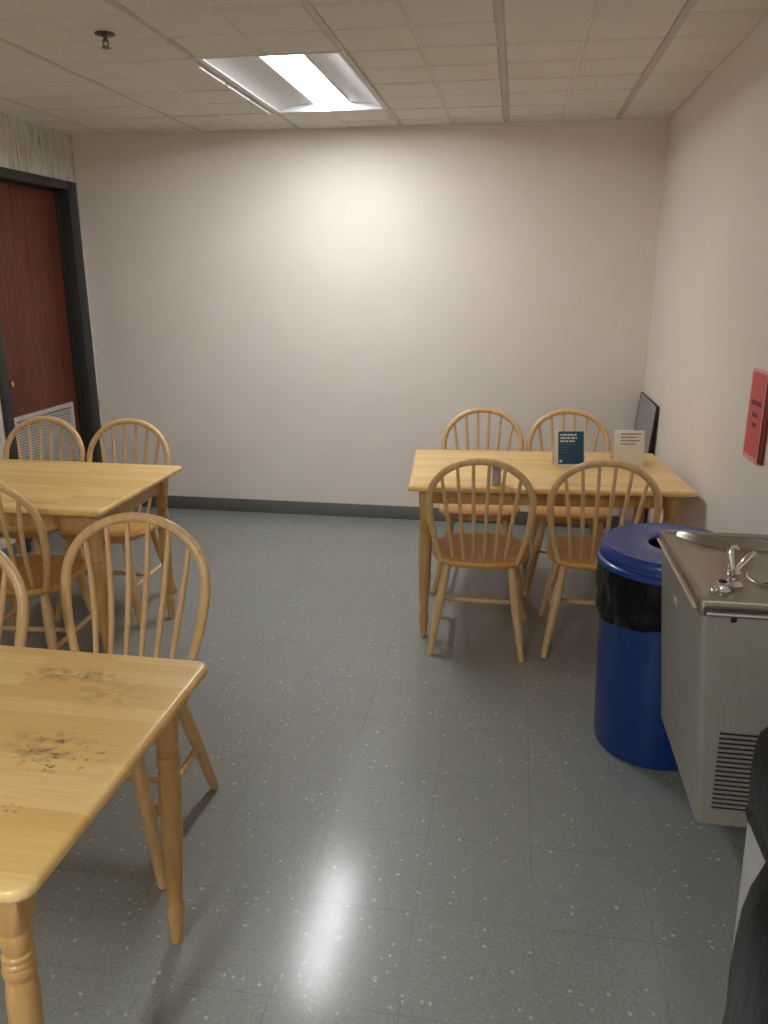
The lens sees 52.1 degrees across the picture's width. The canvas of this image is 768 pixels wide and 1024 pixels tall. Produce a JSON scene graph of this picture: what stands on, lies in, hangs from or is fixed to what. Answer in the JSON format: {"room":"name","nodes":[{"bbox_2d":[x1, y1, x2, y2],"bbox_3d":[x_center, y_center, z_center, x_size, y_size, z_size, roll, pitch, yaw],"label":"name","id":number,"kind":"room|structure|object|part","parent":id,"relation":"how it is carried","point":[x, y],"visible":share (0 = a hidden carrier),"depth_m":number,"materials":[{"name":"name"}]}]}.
{"room":"common room","nodes":[
{"label":"common room","id":0,"kind":"room"},
{"bbox_2d":[0,112,105,549],"bbox_3d":[-2.658,-0.214,1.694,0.120,2.598,7.666,3,17,9],"label":"wall","id":1,"kind":"structure","parent":0,"point":[25,146],"depth_m":4.61,"materials":[{"name":"paint"}]},
{"bbox_2d":[1,542,17,556],"bbox_3d":[-2.683,1.144,1.528,0.008,0.092,6.575,3,17,9],"label":"baseboard","id":2,"kind":"structure","parent":1,"relation":"attached to","point":[5,550],"depth_m":4.56,"materials":[{"name":"grey rubber"}]},
{"bbox_2d":[0,167,101,552],"bbox_3d":[-2.119,-0.928,4.849,0.142,2.157,1.020,3,17,9],"label":"door","id":3,"kind":"structure","parent":1,"relation":"in","point":[47,365],"depth_m":4.88,"materials":[{"name":"red wood"}]},
{"bbox_3d":[-2.137,-0.374,5.012,0.016,0.562,0.660,3,17,9],"label":"vent frame","id":4,"kind":"part","parent":3,"relation":"part of","materials":[{"name":"paint"}]},
{"bbox_2d":[72,118,668,515],"bbox_3d":[-0.177,-1.229,5.084,3.875,2.598,0.120,3,17,9],"label":"wall","id":5,"kind":"structure","parent":0,"point":[299,314],"depth_m":4.97,"materials":[{"name":"white paint"}]},
{"bbox_2d":[142,495,618,528],"bbox_3d":[-0.187,-0.010,5.383,3.635,0.092,0.008,3,17,9],"label":"baseboard","id":6,"kind":"structure","parent":5,"relation":"attached to","point":[183,502],"depth_m":5.43,"materials":[{"name":"grey rubber"}]},
{"bbox_2d":[0,506,746,1023],"bbox_3d":[-0.805,1.165,1.790,3.875,0.100,7.906,3,17,9],"label":"floor","id":7,"kind":"structure","parent":0,"point":[391,832],"depth_m":2.34,"materials":[{"name":"tile"}]},
{"bbox_2d":[0,550,28,646],"bbox_3d":[-1.243,0.556,2.083,0.482,0.899,0.514,2,17,8],"label":"chair","id":8,"kind":"object","parent":7,"relation":"on","point":[10,570],"visible":0.43,"depth_m":2.15,"materials":[{"name":"brown wood"}]},
{"bbox_2d":[0,416,87,619],"bbox_3d":[-1.769,0.009,3.912,0.450,0.899,0.514,2,17,8],"label":"chair","id":9,"kind":"object","parent":7,"relation":"on","point":[13,532],"visible":0.39,"depth_m":4.01,"materials":[{"name":"brown wood"}]},
{"bbox_3d":[-1.913,0.199,4.137,0.040,0.406,0.135,-8,18,-24],"label":"leg","id":10,"kind":"part","parent":9,"relation":"part of","materials":[{"name":"brown wood"}]},
{"bbox_3d":[-1.775,0.054,3.884,0.426,0.036,0.416,2,17,8],"label":"seat","id":11,"kind":"part","parent":9,"relation":"part of","materials":[{"name":"brown wood"}]},
{"bbox_3d":[-1.628,0.312,3.761,0.039,0.406,0.131,-14,22,-40],"label":"leg","id":12,"kind":"part","parent":9,"relation":"part of","materials":[{"name":"brown wood"}]},
{"bbox_3d":[-1.586,0.213,4.091,0.040,0.406,0.135,14,22,39],"label":"leg","id":13,"kind":"part","parent":9,"relation":"part of","materials":[{"name":"brown wood"}]},
{"bbox_2d":[0,483,100,649],"bbox_3d":[-1.457,0.236,3.153,0.450,0.899,0.514,1,17,4],"label":"chair","id":14,"kind":"object","parent":7,"relation":"on","point":[41,574],"visible":0.76,"depth_m":3.06,"materials":[{"name":"brown wood"}]},
{"bbox_3d":[-1.614,0.409,3.436,0.131,0.406,0.039,16,23,42],"label":"leg","id":15,"kind":"part","parent":14,"relation":"part of","materials":[{"name":"brown wood"}]},
{"bbox_3d":[-1.454,0.258,3.203,0.426,0.036,0.416,1,17,4],"label":"seat","id":16,"kind":"part","parent":14,"relation":"part of","materials":[{"name":"brown wood"}]},
{"bbox_3d":[-1.303,0.515,3.080,0.040,0.406,0.135,-9,19,-28],"label":"leg","id":17,"kind":"part","parent":14,"relation":"part of","materials":[{"name":"brown wood"}]},
{"bbox_3d":[-1.268,0.416,3.412,0.131,0.406,0.039,-12,20,-34],"label":"leg","id":18,"kind":"part","parent":14,"relation":"part of","materials":[{"name":"brown wood"}]},
{"bbox_2d":[0,459,181,653],"bbox_3d":[-1.629,0.216,3.498,1.270,0.740,0.766,3,17,9],"label":"dining table","id":19,"kind":"object","parent":7,"relation":"on","point":[67,495],"visible":0.84,"depth_m":3.27,"materials":[{"name":"brown wood"}]},
{"bbox_3d":[-1.124,0.339,3.133,0.057,0.714,0.057,3,17,9],"label":"leg","id":20,"kind":"part","parent":19,"relation":"part of","materials":[{"name":"brown wood"}]},
{"bbox_3d":[-1.028,0.170,3.697,0.057,0.714,0.057,3,17,9],"label":"leg","id":21,"kind":"part","parent":19,"relation":"part of","materials":[{"name":"brown wood"}]},
{"bbox_2d":[0,645,207,1023],"bbox_3d":[-1.078,0.767,1.659,1.270,0.740,0.724,3,17,9],"label":"dining table","id":22,"kind":"object","parent":7,"relation":"on","point":[74,725],"visible":1,"depth_m":1.50,"materials":[{"name":"brown wood"}]},
{"bbox_3d":[-0.587,0.885,1.310,0.075,0.714,0.057,3,17,9],"label":"leg","id":23,"kind":"part","parent":22,"relation":"part of","materials":[{"name":"brown wood"}]},
{"bbox_3d":[-0.495,0.724,1.847,0.075,0.714,0.057,3,17,9],"label":"leg","id":24,"kind":"part","parent":22,"relation":"part of","materials":[{"name":"brown wood"}]},
{"bbox_2d":[55,418,177,626],"bbox_3d":[-1.318,0.030,3.842,0.450,0.899,0.514,3,17,9],"label":"chair","id":25,"kind":"object","parent":7,"relation":"on","point":[137,529],"visible":0.46,"depth_m":3.91,"materials":[{"name":"brown wood"}]},
{"bbox_3d":[-1.523,0.318,3.741,0.131,0.406,0.039,-10,19,-29],"label":"leg","id":26,"kind":"part","parent":25,"relation":"part of","materials":[{"name":"brown wood"}]},
{"bbox_3d":[-1.458,0.220,4.068,0.040,0.406,0.135,-7,18,-23],"label":"leg","id":27,"kind":"part","parent":25,"relation":"part of","materials":[{"name":"brown wood"}]},
{"bbox_3d":[-1.324,0.076,3.813,0.426,0.036,0.416,3,17,9],"label":"seat","id":28,"kind":"part","parent":25,"relation":"part of","materials":[{"name":"brown wood"}]},
{"bbox_3d":[-1.180,0.334,3.688,0.039,0.406,0.131,-14,22,-39],"label":"leg","id":29,"kind":"part","parent":25,"relation":"part of","materials":[{"name":"brown wood"}]},
{"bbox_3d":[-1.133,0.235,4.017,0.040,0.406,0.135,15,22,40],"label":"leg","id":30,"kind":"part","parent":25,"relation":"part of","materials":[{"name":"brown wood"}]},
{"bbox_2d":[61,512,218,888],"bbox_3d":[-0.784,0.502,2.263,0.482,0.899,0.514,3,17,9],"label":"chair","id":31,"kind":"object","parent":7,"relation":"on","point":[149,813],"visible":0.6,"depth_m":2.37,"materials":[{"name":"brown wood"}]},
{"bbox_3d":[-0.634,0.807,2.107,0.040,0.406,0.136,-15,22,-41],"label":"leg","id":32,"kind":"part","parent":31,"relation":"part of","materials":[{"name":"brown wood"}]},
{"bbox_3d":[-0.790,0.548,2.235,0.456,0.036,0.416,3,17,9],"label":"seat","id":33,"kind":"part","parent":31,"relation":"part of","materials":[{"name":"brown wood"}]},
{"bbox_3d":[-0.587,0.708,2.437,0.042,0.406,0.138,16,23,43],"label":"leg","id":34,"kind":"part","parent":31,"relation":"part of","materials":[{"name":"brown wood"}]},
{"bbox_2d":[432,407,523,592],"bbox_3d":[0.510,-0.070,4.177,0.450,0.899,0.514,2,17,8],"label":"chair","id":35,"kind":"object","parent":7,"relation":"on","point":[507,510],"visible":0.49,"depth_m":4.25,"materials":[{"name":"brown wood"}]},
{"bbox_3d":[0.308,0.218,4.073,0.131,0.406,0.039,-10,19,-30],"label":"leg","id":36,"kind":"part","parent":35,"relation":"part of","materials":[{"name":"brown wood"}]},
{"bbox_3d":[0.504,-0.025,4.148,0.426,0.036,0.416,2,17,8],"label":"seat","id":37,"kind":"part","parent":35,"relation":"part of","materials":[{"name":"brown wood"}]},
{"bbox_3d":[0.652,0.233,4.025,0.039,0.406,0.131,-14,22,-40],"label":"leg","id":38,"kind":"part","parent":35,"relation":"part of","materials":[{"name":"brown wood"}]},
{"bbox_2d":[425,458,536,662],"bbox_3d":[0.423,0.149,3.443,0.450,0.899,0.514,3,17,9],"label":"chair","id":39,"kind":"object","parent":7,"relation":"on","point":[473,550],"visible":1,"depth_m":3.31,"materials":[{"name":"brown wood"}]},
{"bbox_3d":[0.238,0.417,3.409,0.040,0.406,0.135,15,22,40],"label":"leg","id":40,"kind":"part","parent":39,"relation":"part of","materials":[{"name":"brown wood"}]},
{"bbox_3d":[0.429,0.172,3.492,0.426,0.036,0.416,3,17,9],"label":"seat","id":41,"kind":"part","parent":39,"relation":"part of","materials":[{"name":"brown wood"}]},
{"bbox_3d":[0.564,0.432,3.358,0.040,0.406,0.135,-7,18,-23],"label":"leg","id":42,"kind":"part","parent":39,"relation":"part of","materials":[{"name":"brown wood"}]},
{"bbox_3d":[0.628,0.334,3.685,0.131,0.406,0.039,-10,19,-29],"label":"leg","id":43,"kind":"part","parent":39,"relation":"part of","materials":[{"name":"brown wood"}]},
{"bbox_2d":[408,449,696,636],"bbox_3d":[0.721,0.153,3.708,1.185,0.740,0.750,1,17,4],"label":"dining table","id":44,"kind":"object","parent":7,"relation":"on","point":[537,466],"visible":0.57,"depth_m":3.43,"materials":[{"name":"brown wood"}]},
{"bbox_3d":[0.181,0.227,3.508,0.057,0.714,0.057,1,17,4],"label":"leg","id":45,"kind":"part","parent":44,"relation":"part of","materials":[{"name":"brown wood"}]},
{"bbox_3d":[0.224,0.080,3.998,0.057,0.714,0.057,1,17,4],"label":"leg","id":46,"kind":"part","parent":44,"relation":"part of","materials":[{"name":"brown wood"}]},
{"bbox_2d":[490,466,500,485],"bbox_3d":[0.467,-0.163,3.303,0.040,0.098,0.049,-4,17,-12],"label":"box","id":47,"kind":"object","parent":44,"relation":"on","point":[495,480],"visible":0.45,"depth_m":3.28,"materials":[{"name":"white cardboard"}]},
{"bbox_2d":[551,431,585,466],"bbox_3d":[0.857,-0.296,3.634,0.140,0.161,0.086,0,17,-1],"label":"tent","id":48,"kind":"object","parent":44,"relation":"on","point":[568,446],"visible":0.95,"depth_m":3.61,"materials":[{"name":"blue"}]},
{"bbox_2d":[558,431,583,463],"bbox_3d":[0.860,-0.296,3.612,0.118,0.146,0.037,0,17,-1],"label":"print","id":49,"kind":"object","parent":48,"relation":"attached to","point":[570,443],"depth_m":3.61},
{"bbox_2d":[610,430,644,465],"bbox_3d":[1.139,-0.303,3.663,0.138,0.157,0.086,0,17,1],"label":"tent","id":50,"kind":"object","parent":44,"relation":"on","point":[627,445],"visible":0.91,"depth_m":3.64,"materials":[{"name":"grey paper"}]},
{"bbox_3d":[1.261,0.104,3.917,0.057,0.714,0.057,1,17,4],"label":"leg","id":51,"kind":"part","parent":44,"relation":"part of","materials":[{"name":"brown wood"}]},
{"bbox_3d":[1.219,0.251,3.426,0.057,0.714,0.057,1,17,4],"label":"leg","id":52,"kind":"part","parent":44,"relation":"part of","materials":[{"name":"brown wood"}]},
{"bbox_2d":[522,409,610,596],"bbox_3d":[0.971,-0.057,4.133,0.450,0.899,0.514,2,17,7],"label":"chair","id":53,"kind":"object","parent":7,"relation":"on","point":[560,514],"visible":0.45,"depth_m":4.10,"materials":[{"name":"brown wood"}]},
{"bbox_3d":[0.825,0.134,4.355,0.040,0.406,0.135,-8,18,-25],"label":"leg","id":54,"kind":"part","parent":53,"relation":"part of","materials":[{"name":"brown wood"}]},
{"bbox_3d":[0.772,0.232,4.026,0.131,0.406,0.039,-10,20,-31],"label":"leg","id":55,"kind":"part","parent":53,"relation":"part of","materials":[{"name":"brown wood"}]},
{"bbox_3d":[0.966,-0.012,4.105,0.426,0.036,0.416,2,17,7],"label":"seat","id":56,"kind":"part","parent":53,"relation":"part of","materials":[{"name":"brown wood"}]},
{"bbox_3d":[1.152,0.146,4.315,0.040,0.406,0.135,14,22,39],"label":"leg","id":57,"kind":"part","parent":53,"relation":"part of","materials":[{"name":"brown wood"}]},
{"bbox_3d":[1.117,0.245,3.984,0.039,0.406,0.131,-15,22,-41],"label":"leg","id":58,"kind":"part","parent":53,"relation":"part of","materials":[{"name":"brown wood"}]},
{"bbox_2d":[538,459,662,657],"bbox_3d":[0.923,0.157,3.416,0.450,0.899,0.514,3,17,11],"label":"chair","id":59,"kind":"object","parent":7,"relation":"on","point":[573,551],"visible":0.67,"depth_m":3.26,"materials":[{"name":"brown wood"}]},
{"bbox_3d":[0.794,0.325,3.716,0.039,0.406,0.131,-13,21,-37],"label":"leg","id":60,"kind":"part","parent":59,"relation":"part of","materials":[{"name":"brown wood"}]},
{"bbox_3d":[0.735,0.423,3.388,0.040,0.406,0.135,16,23,42],"label":"leg","id":61,"kind":"part","parent":59,"relation":"part of","materials":[{"name":"brown wood"}]},
{"bbox_3d":[0.931,0.180,3.465,0.426,0.036,0.416,3,17,11],"label":"seat","id":62,"kind":"part","parent":59,"relation":"part of","materials":[{"name":"brown wood"}]},
{"bbox_2d":[617,392,658,526],"bbox_3d":[1.509,-0.229,4.703,0.087,0.903,0.576,3,17,9],"label":"framed board","id":63,"kind":"object","parent":7,"relation":"on","point":[647,413],"visible":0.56,"depth_m":4.57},
{"bbox_2d":[594,523,712,770],"bbox_3d":[0.953,0.456,2.697,0.479,0.740,0.479,3,17,9],"label":"trash can","id":64,"kind":"object","parent":7,"relation":"on","point":[628,722],"visible":0.41,"depth_m":2.58,"materials":[{"name":"blue plastic"}]},
{"bbox_3d":[0.953,0.134,2.601,0.479,0.069,0.479,3,17,9],"label":"lid","id":65,"kind":"part","parent":64,"relation":"part of","materials":[{"name":"blue plastic"}]},
{"bbox_2d":[722,861,767,1023],"bbox_3d":[0.712,0.920,1.195,0.348,0.712,0.402,3,17,9],"label":"trash bin","id":66,"kind":"object","parent":7,"relation":"on","point":[747,989],"visible":1,"depth_m":1.19,"materials":[{"name":"plastic"}]},
{"bbox_2d":[732,727,767,951],"bbox_3d":[0.846,0.808,1.530,0.273,0.735,0.262,3,17,9],"label":"waste bin","id":67,"kind":"object","parent":7,"relation":"on","point":[755,857],"visible":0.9,"depth_m":1.53,"materials":[{"name":"plastic"}]},
{"bbox_2d":[0,0,767,135],"bbox_3d":[-0.805,-1.230,1.073,3.635,0.032,7.666,3,17,9],"label":"ceiling","id":68,"kind":"structure","parent":0,"point":[432,62],"depth_m":3.17,"materials":[{"name":"tile"}]},
{"bbox_2d":[94,31,114,48],"bbox_3d":[-1.026,-1.736,2.892,0.073,0.049,0.073,3,17,9],"label":"sprinkler","id":69,"kind":"object","parent":68,"relation":"attached to","point":[105,34],"visible":1,"depth_m":2.88,"materials":[{"name":"metal"}]},
{"bbox_2d":[194,49,387,114],"bbox_3d":[-0.388,-2.044,3.685,0.644,0.114,1.146,3,17,9],"label":"ceiling light","id":70,"kind":"object","parent":68,"relation":"attached to","point":[316,81],"visible":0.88,"depth_m":3.68,"materials":[{"name":"white"}]},
{"bbox_2d":[0,0,695,133],"bbox_3d":[-0.826,-1.224,1.079,3.136,0.004,7.666,3,17,9],"label":"trim","id":71,"kind":"structure","parent":68,"relation":"attached to","point":[498,3],"depth_m":3.19,"materials":[{"name":"paint"}]},
{"bbox_2d":[643,13,767,534],"bbox_3d":[1.048,-0.040,1.113,0.120,2.598,7.666,3,17,9],"label":"wall","id":72,"kind":"structure","parent":0,"point":[708,331],"depth_m":3.19,"materials":[{"name":"white paint"}]},
{"bbox_2d":[657,530,767,827],"bbox_3d":[0.942,0.385,2.118,0.356,0.703,0.550,3,17,9],"label":"fountain","id":73,"kind":"object","parent":72,"relation":"attached to","point":[714,624],"visible":1,"depth_m":1.94,"materials":[{"name":"metal"}]},
{"bbox_2d":[659,530,767,619],"bbox_3d":[0.945,0.155,2.052,0.350,0.042,0.543,3,17,9],"label":"basin","id":74,"kind":"object","parent":73,"relation":"in","point":[697,559],"depth_m":2.01,"materials":[{"name":"metal"}]},
{"bbox_3d":[0.994,0.168,1.959,0.168,0.006,0.168,3,17,9],"label":"drain dish","id":75,"kind":"part","parent":73,"relation":"part of","materials":[{"name":"metal"}]},
{"bbox_2d":[742,368,767,465],"bbox_3d":[1.218,-0.312,2.559,0.014,0.294,0.198,3,16,9],"label":"notice","id":76,"kind":"object","parent":72,"relation":"attached to","point":[756,429],"visible":1,"depth_m":2.54,"materials":[{"name":"red paper"}]},
{"bbox_3d":[1.218,-0.308,2.543,0.008,0.286,0.166,3,16,9],"label":"plate","id":77,"kind":"part","parent":76,"relation":"part of","materials":[{"name":"red plastic"}]}
]}

